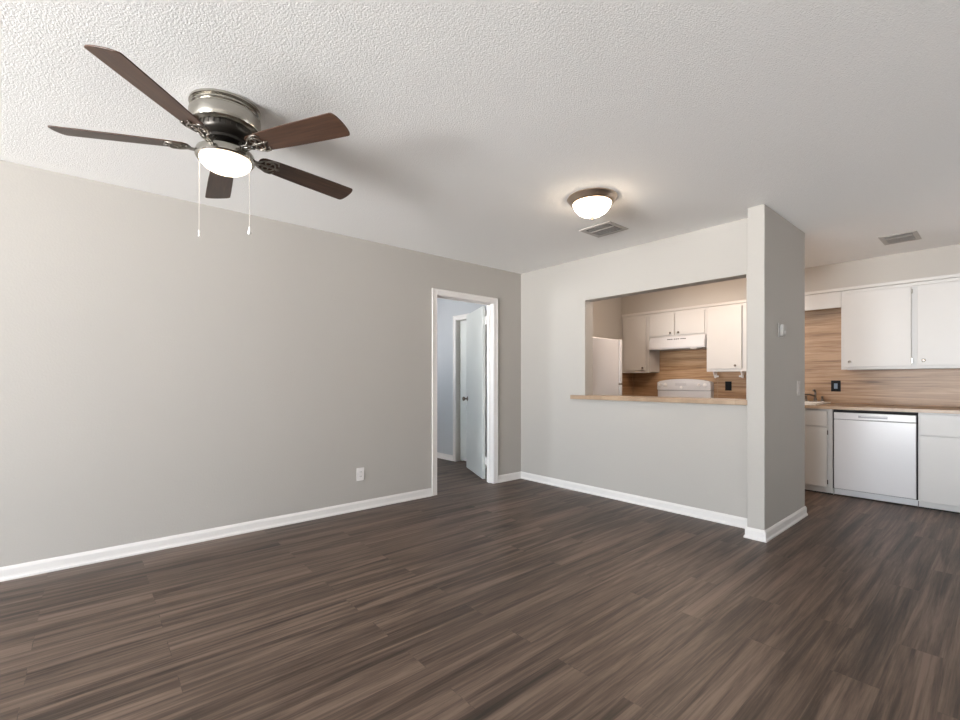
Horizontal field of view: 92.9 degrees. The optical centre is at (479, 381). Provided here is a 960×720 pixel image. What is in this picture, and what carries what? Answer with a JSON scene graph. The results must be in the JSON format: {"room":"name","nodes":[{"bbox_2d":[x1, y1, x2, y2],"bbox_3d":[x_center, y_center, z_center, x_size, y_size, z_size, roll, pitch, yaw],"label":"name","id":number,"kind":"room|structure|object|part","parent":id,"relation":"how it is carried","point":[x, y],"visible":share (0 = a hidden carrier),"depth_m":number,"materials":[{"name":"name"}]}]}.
{"room":"empty living room","nodes":[
{"label":"empty living room","id":0,"kind":"room"},
{"bbox_2d":[0,160,621,566],"bbox_3d":[-2.108,-0.063,3.297,11.850,2.440,0.120,0,0,-41],"label":"wall","id":1,"kind":"structure","parent":0,"point":[159,379],"depth_m":3.28,"materials":[{"name":"grey paint"}]},
{"bbox_2d":[0,488,431,581],"bbox_3d":[-3.521,1.117,1.990,8.003,0.080,0.018,0,0,-41],"label":"baseboard","id":2,"kind":"structure","parent":1,"relation":"attached to","point":[16,571],"depth_m":3.23,"materials":[{"name":"white paint"}]},
{"bbox_2d":[357,467,363,480],"bbox_3d":[-1.075,0.835,4.101,0.072,0.116,0.008,0,0,-41],"label":"wall outlet","id":3,"kind":"object","parent":1,"relation":"attached to","point":[360,471],"visible":1,"depth_m":4.10,"materials":[{"name":"white plastic"}]},
{"bbox_2d":[432,288,497,495],"bbox_3d":[-0.180,0.106,4.944,0.906,2.101,0.138,0,0,-41],"label":"trim","id":4,"kind":"structure","parent":1,"relation":"attached to","point":[492,303],"depth_m":5.16,"materials":[{"name":"white paint"}]},
{"bbox_2d":[462,306,486,478],"bbox_3d":[-0.051,0.131,5.628,0.178,2.003,0.818,0,0,-16],"label":"door","id":5,"kind":"structure","parent":1,"relation":"in","point":[476,460],"depth_m":5.58,"materials":[{"name":"white paint"}]},
{"bbox_2d":[498,471,520,482],"bbox_3d":[0.350,1.117,5.323,0.381,0.080,0.018,0,0,-41],"label":"baseboard","id":6,"kind":"structure","parent":1,"relation":"attached to","point":[517,475],"depth_m":5.31,"materials":[{"name":"white paint"}]},
{"bbox_2d":[437,298,486,454],"bbox_3d":[-0.310,-0.063,6.627,0.120,2.440,2.580,0,0,-41],"label":"wall","id":7,"kind":"structure","parent":0,"point":[446,309],"depth_m":6.75,"materials":[{"name":"grey paint"}]},
{"bbox_2d":[437,452,452,460],"bbox_3d":[-0.798,1.117,7.088,0.018,0.080,1.244,0,0,-41],"label":"baseboard","id":8,"kind":"structure","parent":7,"relation":"attached to","point":[439,455],"depth_m":6.75,"materials":[{"name":"white paint"}]},
{"bbox_2d":[460,320,465,460],"bbox_3d":[-0.086,0.133,6.393,0.035,2.008,0.583,0,0,-41],"label":"door","id":9,"kind":"structure","parent":7,"relation":"in","point":[462,323],"depth_m":6.56,"materials":[{"name":"white paint"}]},
{"bbox_2d":[453,310,486,467],"bbox_3d":[-0.107,0.106,6.376,0.139,2.101,0.727,0,0,-41],"label":"trim","id":10,"kind":"structure","parent":7,"relation":"attached to","point":[456,319],"depth_m":6.58,"materials":[{"name":"white paint"}]},
{"bbox_2d":[0,0,959,273],"bbox_3d":[-0.960,-1.333,1.964,11.850,0.100,9.000,0,0,-41],"label":"ceiling","id":11,"kind":"structure","parent":0,"point":[472,125],"depth_m":2.18,"materials":[{"name":"white paint"}]},
{"bbox_2d":[48,45,352,236],"bbox_3d":[-1.192,-0.980,2.172,1.279,0.606,1.273,0,0,-41],"label":"ceiling fan","id":12,"kind":"object","parent":11,"relation":"hanging from","point":[229,125],"visible":1,"depth_m":2.02,"materials":[{"name":"silver metal"}]},
{"bbox_3d":[-1.587,-1.083,2.031,0.520,0.005,0.131,0,12,-15],"label":"fan blade","id":13,"kind":"part","parent":12,"relation":"part of","materials":[{"name":"brown wood"}]},
{"bbox_3d":[-1.214,-1.079,1.726,0.131,0.005,0.520,12,1,3],"label":"fan blade","id":14,"kind":"part","parent":12,"relation":"part of","materials":[{"name":"brown wood"}]},
{"bbox_3d":[-1.412,-1.083,2.480,0.131,0.005,0.520,-14,8,-32],"label":"fan blade","id":15,"kind":"part","parent":12,"relation":"part of","materials":[{"name":"brown wood"}]},
{"bbox_3d":[-1.191,-1.007,2.135,0.217,0.060,0.217,0,0,-41],"label":"lamp shade","id":16,"kind":"part","parent":12,"relation":"part of","materials":[{"name":"white glass"}]},
{"bbox_3d":[-1.069,-0.878,2.113,0.004,0.344,0.004,0,0,-5],"label":"pull chain","id":17,"kind":"part","parent":12,"relation":"part of","materials":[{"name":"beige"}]},
{"bbox_3d":[-0.809,-1.074,1.987,0.520,0.005,0.131,1,-12,21],"label":"fan blade","id":18,"kind":"part","parent":12,"relation":"part of","materials":[{"name":"brown wood"}]},
{"bbox_3d":[-0.931,-1.083,2.453,0.131,0.005,0.520,-15,-10,38],"label":"fan blade","id":19,"kind":"part","parent":12,"relation":"part of","materials":[{"name":"brown wood"}]},
{"bbox_2d":[567,188,617,219],"bbox_3d":[0.783,-1.203,3.187,0.344,0.160,0.344,0,0,-41],"label":"ceiling light","id":20,"kind":"object","parent":11,"relation":"attached to","point":[591,203],"visible":1,"depth_m":3.09,"materials":[{"name":"white glass"}]},
{"bbox_2d":[579,221,627,237],"bbox_3d":[1.044,-1.276,3.847,0.275,0.012,0.300,0,0,-41],"label":"ceiling vent","id":21,"kind":"object","parent":11,"relation":"in","point":[607,228],"visible":1,"depth_m":3.83,"materials":[{"name":"grey metal"}]},
{"bbox_2d":[878,230,921,244],"bbox_3d":[3.750,-1.276,4.072,0.340,0.012,0.250,0,0,-41],"label":"ceiling vent","id":22,"kind":"object","parent":11,"relation":"in","point":[911,235],"visible":1,"depth_m":4.05,"materials":[{"name":"grey metal"}]},
{"bbox_2d":[0,458,959,719],"bbox_3d":[-0.960,1.207,1.964,11.850,0.100,9.000,0,0,-41],"label":"floor","id":23,"kind":"structure","parent":0,"point":[476,598],"depth_m":2.21,"materials":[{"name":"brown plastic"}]},
{"bbox_2d":[593,337,621,395],"bbox_3d":[1.193,0.337,5.390,0.655,1.640,0.756,0,0,-41],"label":"refrigerator","id":24,"kind":"object","parent":23,"relation":"on","point":[607,353],"visible":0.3,"depth_m":5.09,"materials":[{"name":"white metal"}]},
{"bbox_3d":[1.383,-0.229,5.554,0.063,0.508,0.755,0,0,-41],"label":"freezer door","id":25,"kind":"part","parent":24,"relation":"part of","materials":[{"name":"white metal"}]},
{"bbox_2d":[657,379,713,397],"bbox_3d":[2.675,0.562,6.271,0.692,1.190,0.771,0,0,-41],"label":"stove","id":26,"kind":"object","parent":23,"relation":"on","point":[697,388],"visible":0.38,"depth_m":6.40,"materials":[{"name":"white metal"}]},
{"bbox_3d":[2.837,0.042,6.447,0.002,0.040,0.160,0,0,-41],"label":"clock panel","id":27,"kind":"part","parent":26,"relation":"part of","materials":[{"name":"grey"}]},
{"bbox_3d":[2.897,0.046,6.461,0.108,0.158,0.761,0,0,-41],"label":"control panel","id":28,"kind":"part","parent":26,"relation":"part of","materials":[{"name":"white metal"}]},
{"bbox_2d":[805,408,833,494],"bbox_3d":[3.366,0.721,5.397,0.789,0.872,1.442,0,0,-41],"label":"base cabinet","id":29,"kind":"object","parent":23,"relation":"on","point":[818,422],"visible":0.16,"depth_m":4.70,"materials":[{"name":"white paint"}]},
{"bbox_3d":[3.406,0.382,4.805,0.017,0.150,0.410,0,0,-41],"label":"drawer","id":30,"kind":"part","parent":29,"relation":"part of","materials":[{"name":"white paint"}]},
{"bbox_3d":[3.406,0.774,4.805,0.017,0.605,0.410,0,0,-41],"label":"door","id":31,"kind":"part","parent":29,"relation":"part of","materials":[{"name":"white paint"}]},
{"bbox_2d":[805,403,959,413],"bbox_3d":[3.853,0.267,4.845,0.774,0.030,2.928,0,0,-41],"label":"countertop","id":32,"kind":"structure","parent":29,"relation":"on","point":[867,407],"depth_m":4.39,"materials":[{"name":"brown wood"}]},
{"bbox_2d":[805,389,824,401],"bbox_3d":[3.798,0.163,5.212,0.190,0.144,0.205,0,0,-41],"label":"kitchen faucet","id":33,"kind":"object","parent":32,"relation":"on","point":[814,395],"visible":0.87,"depth_m":5.24,"materials":[{"name":"silver metal"}]},
{"bbox_2d":[805,402,830,408],"bbox_3d":[3.503,0.332,5.271,0.590,0.191,0.770,0,0,-41],"label":"sink","id":34,"kind":"object","parent":32,"relation":"in","point":[806,403],"visible":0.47,"depth_m":5.00,"materials":[{"name":"white ceramic"}]},
{"bbox_2d":[833,409,918,505],"bbox_3d":[4.050,0.716,4.616,0.773,0.858,0.625,0,0,-41],"label":"dishwasher","id":35,"kind":"object","parent":23,"relation":"on","point":[875,453],"visible":0.99,"depth_m":4.36,"materials":[{"name":"white metal"}]},
{"bbox_3d":[3.761,0.346,4.369,0.002,0.022,0.215,0,0,-41],"label":"pocket handle","id":36,"kind":"part","parent":35,"relation":"part of","materials":[{"name":"grey plastic"}]},
{"bbox_3d":[3.815,1.116,4.413,0.012,0.058,0.618,0,0,-41],"label":"toe panel","id":37,"kind":"part","parent":35,"relation":"part of","materials":[{"name":"white metal"}]},
{"bbox_2d":[918,413,959,513],"bbox_3d":[4.529,0.721,4.069,0.759,0.872,0.828,0,0,-41],"label":"base cabinet","id":38,"kind":"object","parent":23,"relation":"on","point":[938,433],"visible":0.99,"depth_m":4.04,"materials":[{"name":"white paint"}]},
{"bbox_3d":[4.246,0.390,3.830,0.017,0.190,0.795,0,0,-41],"label":"drawer","id":39,"kind":"part","parent":38,"relation":"part of","materials":[{"name":"white paint"}]},
{"bbox_3d":[4.246,0.787,3.830,0.017,0.589,0.795,0,0,-41],"label":"door","id":40,"kind":"part","parent":38,"relation":"part of","materials":[{"name":"white paint"}]},
{"bbox_2d":[521,218,746,517],"bbox_3d":[1.370,-0.063,4.534,0.135,2.440,2.545,0,0,-41],"label":"wall","id":41,"kind":"structure","parent":0,"point":[687,454],"depth_m":4.43,"materials":[{"name":"grey paint"}]},
{"bbox_2d":[521,471,746,528],"bbox_3d":[1.312,1.117,4.484,0.018,0.080,2.545,0,0,-41],"label":"baseboard","id":42,"kind":"structure","parent":41,"relation":"attached to","point":[727,519],"depth_m":4.22,"materials":[{"name":"white paint"}]},
{"bbox_2d":[570,395,746,404],"bbox_3d":[1.626,0.166,4.239,0.262,0.041,1.762,0,0,-41],"label":"ledge","id":43,"kind":"object","parent":41,"relation":"attached to","point":[726,401],"visible":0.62,"depth_m":4.07,"materials":[{"name":"brown wood"}]},
{"bbox_2d":[747,204,804,530],"bbox_3d":[2.393,-0.063,3.659,0.995,2.440,0.115,0,0,-41],"label":"wall","id":44,"kind":"structure","parent":0,"point":[775,246],"depth_m":3.43,"materials":[{"name":"grey paint"}]},
{"bbox_2d":[744,527,766,542],"bbox_3d":[2.010,1.117,3.329,0.018,0.080,0.151,0,0,-41],"label":"baseboard","id":45,"kind":"structure","parent":44,"relation":"attached to","point":[750,533],"depth_m":3.33,"materials":[{"name":"white paint"}]},
{"bbox_2d":[778,323,786,337],"bbox_3d":[2.328,-0.391,3.502,0.110,0.105,0.038,0,0,-41],"label":"thermostat","id":46,"kind":"object","parent":44,"relation":"attached to","point":[782,329],"visible":1,"depth_m":3.48,"materials":[{"name":"grey plastic"}]},
{"bbox_3d":[2.318,-0.391,3.513,0.110,0.105,0.008,0,0,-41],"label":"plate","id":47,"kind":"part","parent":46,"relation":"part of","materials":[{"name":"grey plastic"}]},
{"bbox_2d":[765,506,807,541],"bbox_3d":[2.437,1.117,3.609,1.031,0.080,0.018,0,0,-41],"label":"baseboard","id":48,"kind":"structure","parent":44,"relation":"attached to","point":[781,526],"depth_m":3.56,"materials":[{"name":"white paint"}]},
{"bbox_2d":[797,381,799,395],"bbox_3d":[2.664,0.057,3.809,0.078,0.122,0.010,0,0,-41],"label":"light switch","id":49,"kind":"object","parent":44,"relation":"attached to","point":[798,382],"visible":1,"depth_m":3.80,"materials":[{"name":"grey plastic"}]},
{"bbox_2d":[622,244,959,314],"bbox_3d":[3.647,-1.145,5.461,0.304,0.275,4.190,0,0,-41],"label":"wall","id":50,"kind":"structure","parent":0,"point":[945,260],"depth_m":4.95,"materials":[{"name":"grey paint"}]},
{"bbox_2d":[650,368,959,409],"bbox_3d":[4.450,-0.063,4.853,0.120,2.440,6.320,0,0,-41],"label":"wall","id":51,"kind":"structure","parent":0,"point":[918,368],"depth_m":4.92,"materials":[{"name":"grey paint"}]},
{"bbox_2d":[622,314,659,372],"bbox_3d":[2.406,-0.549,6.862,0.354,0.847,0.443,0,0,-41],"label":"upper cabinet","id":52,"kind":"object","parent":51,"relation":"attached to","point":[637,357],"visible":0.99,"depth_m":6.74,"materials":[{"name":"white paint"}]},
{"bbox_3d":[2.296,-0.552,6.777,0.017,0.782,0.363,0,0,-41],"label":"door","id":53,"kind":"part","parent":52,"relation":"part of","materials":[{"name":"white paint"}]},
{"bbox_2d":[649,335,706,350],"bbox_3d":[2.810,-0.525,6.374,0.357,0.181,0.775,0,0,-41],"label":"range hood","id":54,"kind":"object","parent":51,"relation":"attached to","point":[693,342],"visible":0.92,"depth_m":6.24,"materials":[{"name":"white metal"}]},
{"bbox_2d":[649,307,706,338],"bbox_3d":[2.814,-0.795,6.388,0.354,0.355,0.805,0,0,-41],"label":"upper cabinet","id":55,"kind":"object","parent":51,"relation":"attached to","point":[690,322],"visible":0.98,"depth_m":6.26,"materials":[{"name":"white paint"}]},
{"bbox_3d":[2.573,-0.791,6.457,0.017,0.303,0.364,0,0,-41],"label":"door","id":56,"kind":"part","parent":55,"relation":"part of","materials":[{"name":"white paint"}]},
{"bbox_3d":[2.831,-0.791,6.157,0.017,0.303,0.392,0,0,-41],"label":"door","id":57,"kind":"part","parent":55,"relation":"part of","materials":[{"name":"white paint"}]},
{"bbox_2d":[707,303,745,371],"bbox_3d":[3.237,-0.549,5.897,0.354,0.847,0.486,0,0,-41],"label":"upper cabinet","id":58,"kind":"object","parent":51,"relation":"attached to","point":[726,324],"visible":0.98,"depth_m":5.79,"materials":[{"name":"white paint"}]},
{"bbox_2d":[713,371,744,377],"bbox_3d":[3.218,-0.083,5.901,0.118,0.085,0.347,0,0,-41],"label":"paper towel holder","id":59,"kind":"object","parent":58,"relation":"attached to","point":[742,372],"visible":0.98,"depth_m":5.79,"materials":[{"name":"white plastic"}]},
{"bbox_2d":[619,307,959,406],"bbox_3d":[3.494,-0.376,5.296,0.750,1.254,4.240,0,0,-41],"label":"backsplash","id":60,"kind":"structure","parent":51,"relation":"attached to","point":[912,387],"depth_m":5.25,"materials":[{"name":"beige wood"}]},
{"bbox_2d":[725,381,731,390],"bbox_3d":[3.305,0.063,6.068,0.008,0.122,0.080,0,0,-41],"label":"wall outlet","id":61,"kind":"object","parent":60,"relation":"attached to","point":[728,384],"visible":1,"depth_m":6.06,"materials":[{"name":"black plastic"}]},
{"bbox_2d":[831,381,840,391],"bbox_3d":[4.054,0.054,5.196,0.010,0.125,0.088,0,0,-41],"label":"light switch","id":62,"kind":"object","parent":60,"relation":"attached to","point":[835,385],"visible":1,"depth_m":5.19,"materials":[{"name":"black plastic"}]},
{"bbox_2d":[841,277,959,369],"bbox_3d":[4.416,-0.549,4.529,0.354,0.847,1.273,0,0,-41],"label":"upper cabinet","id":63,"kind":"object","parent":51,"relation":"attached to","point":[916,325],"visible":1,"depth_m":4.54,"materials":[{"name":"white paint"}]},
{"bbox_2d":[622,273,959,316],"bbox_3d":[3.514,-0.992,5.380,0.028,0.033,4.140,0,0,-41],"label":"trim","id":64,"kind":"structure","parent":63,"relation":"attached to","point":[957,274],"depth_m":4.93,"materials":[{"name":"white paint"}]},
{"bbox_2d":[805,291,840,310],"bbox_3d":[3.609,-0.887,5.286,0.018,0.172,0.923,0,0,-41],"label":"valance board","id":65,"kind":"object","parent":63,"relation":"attached to","point":[833,299],"visible":0.44,"depth_m":5.05,"materials":[{"name":"white paint"}]},
{"bbox_3d":[4.084,-0.545,4.702,0.017,0.785,0.528,0,0,-41],"label":"door","id":66,"kind":"part","parent":63,"relation":"part of","materials":[{"name":"white paint"}]},
{"bbox_3d":[4.460,-0.545,4.265,0.017,0.785,0.535,0,0,-41],"label":"door","id":67,"kind":"part","parent":63,"relation":"part of","materials":[{"name":"white paint"}]}
]}

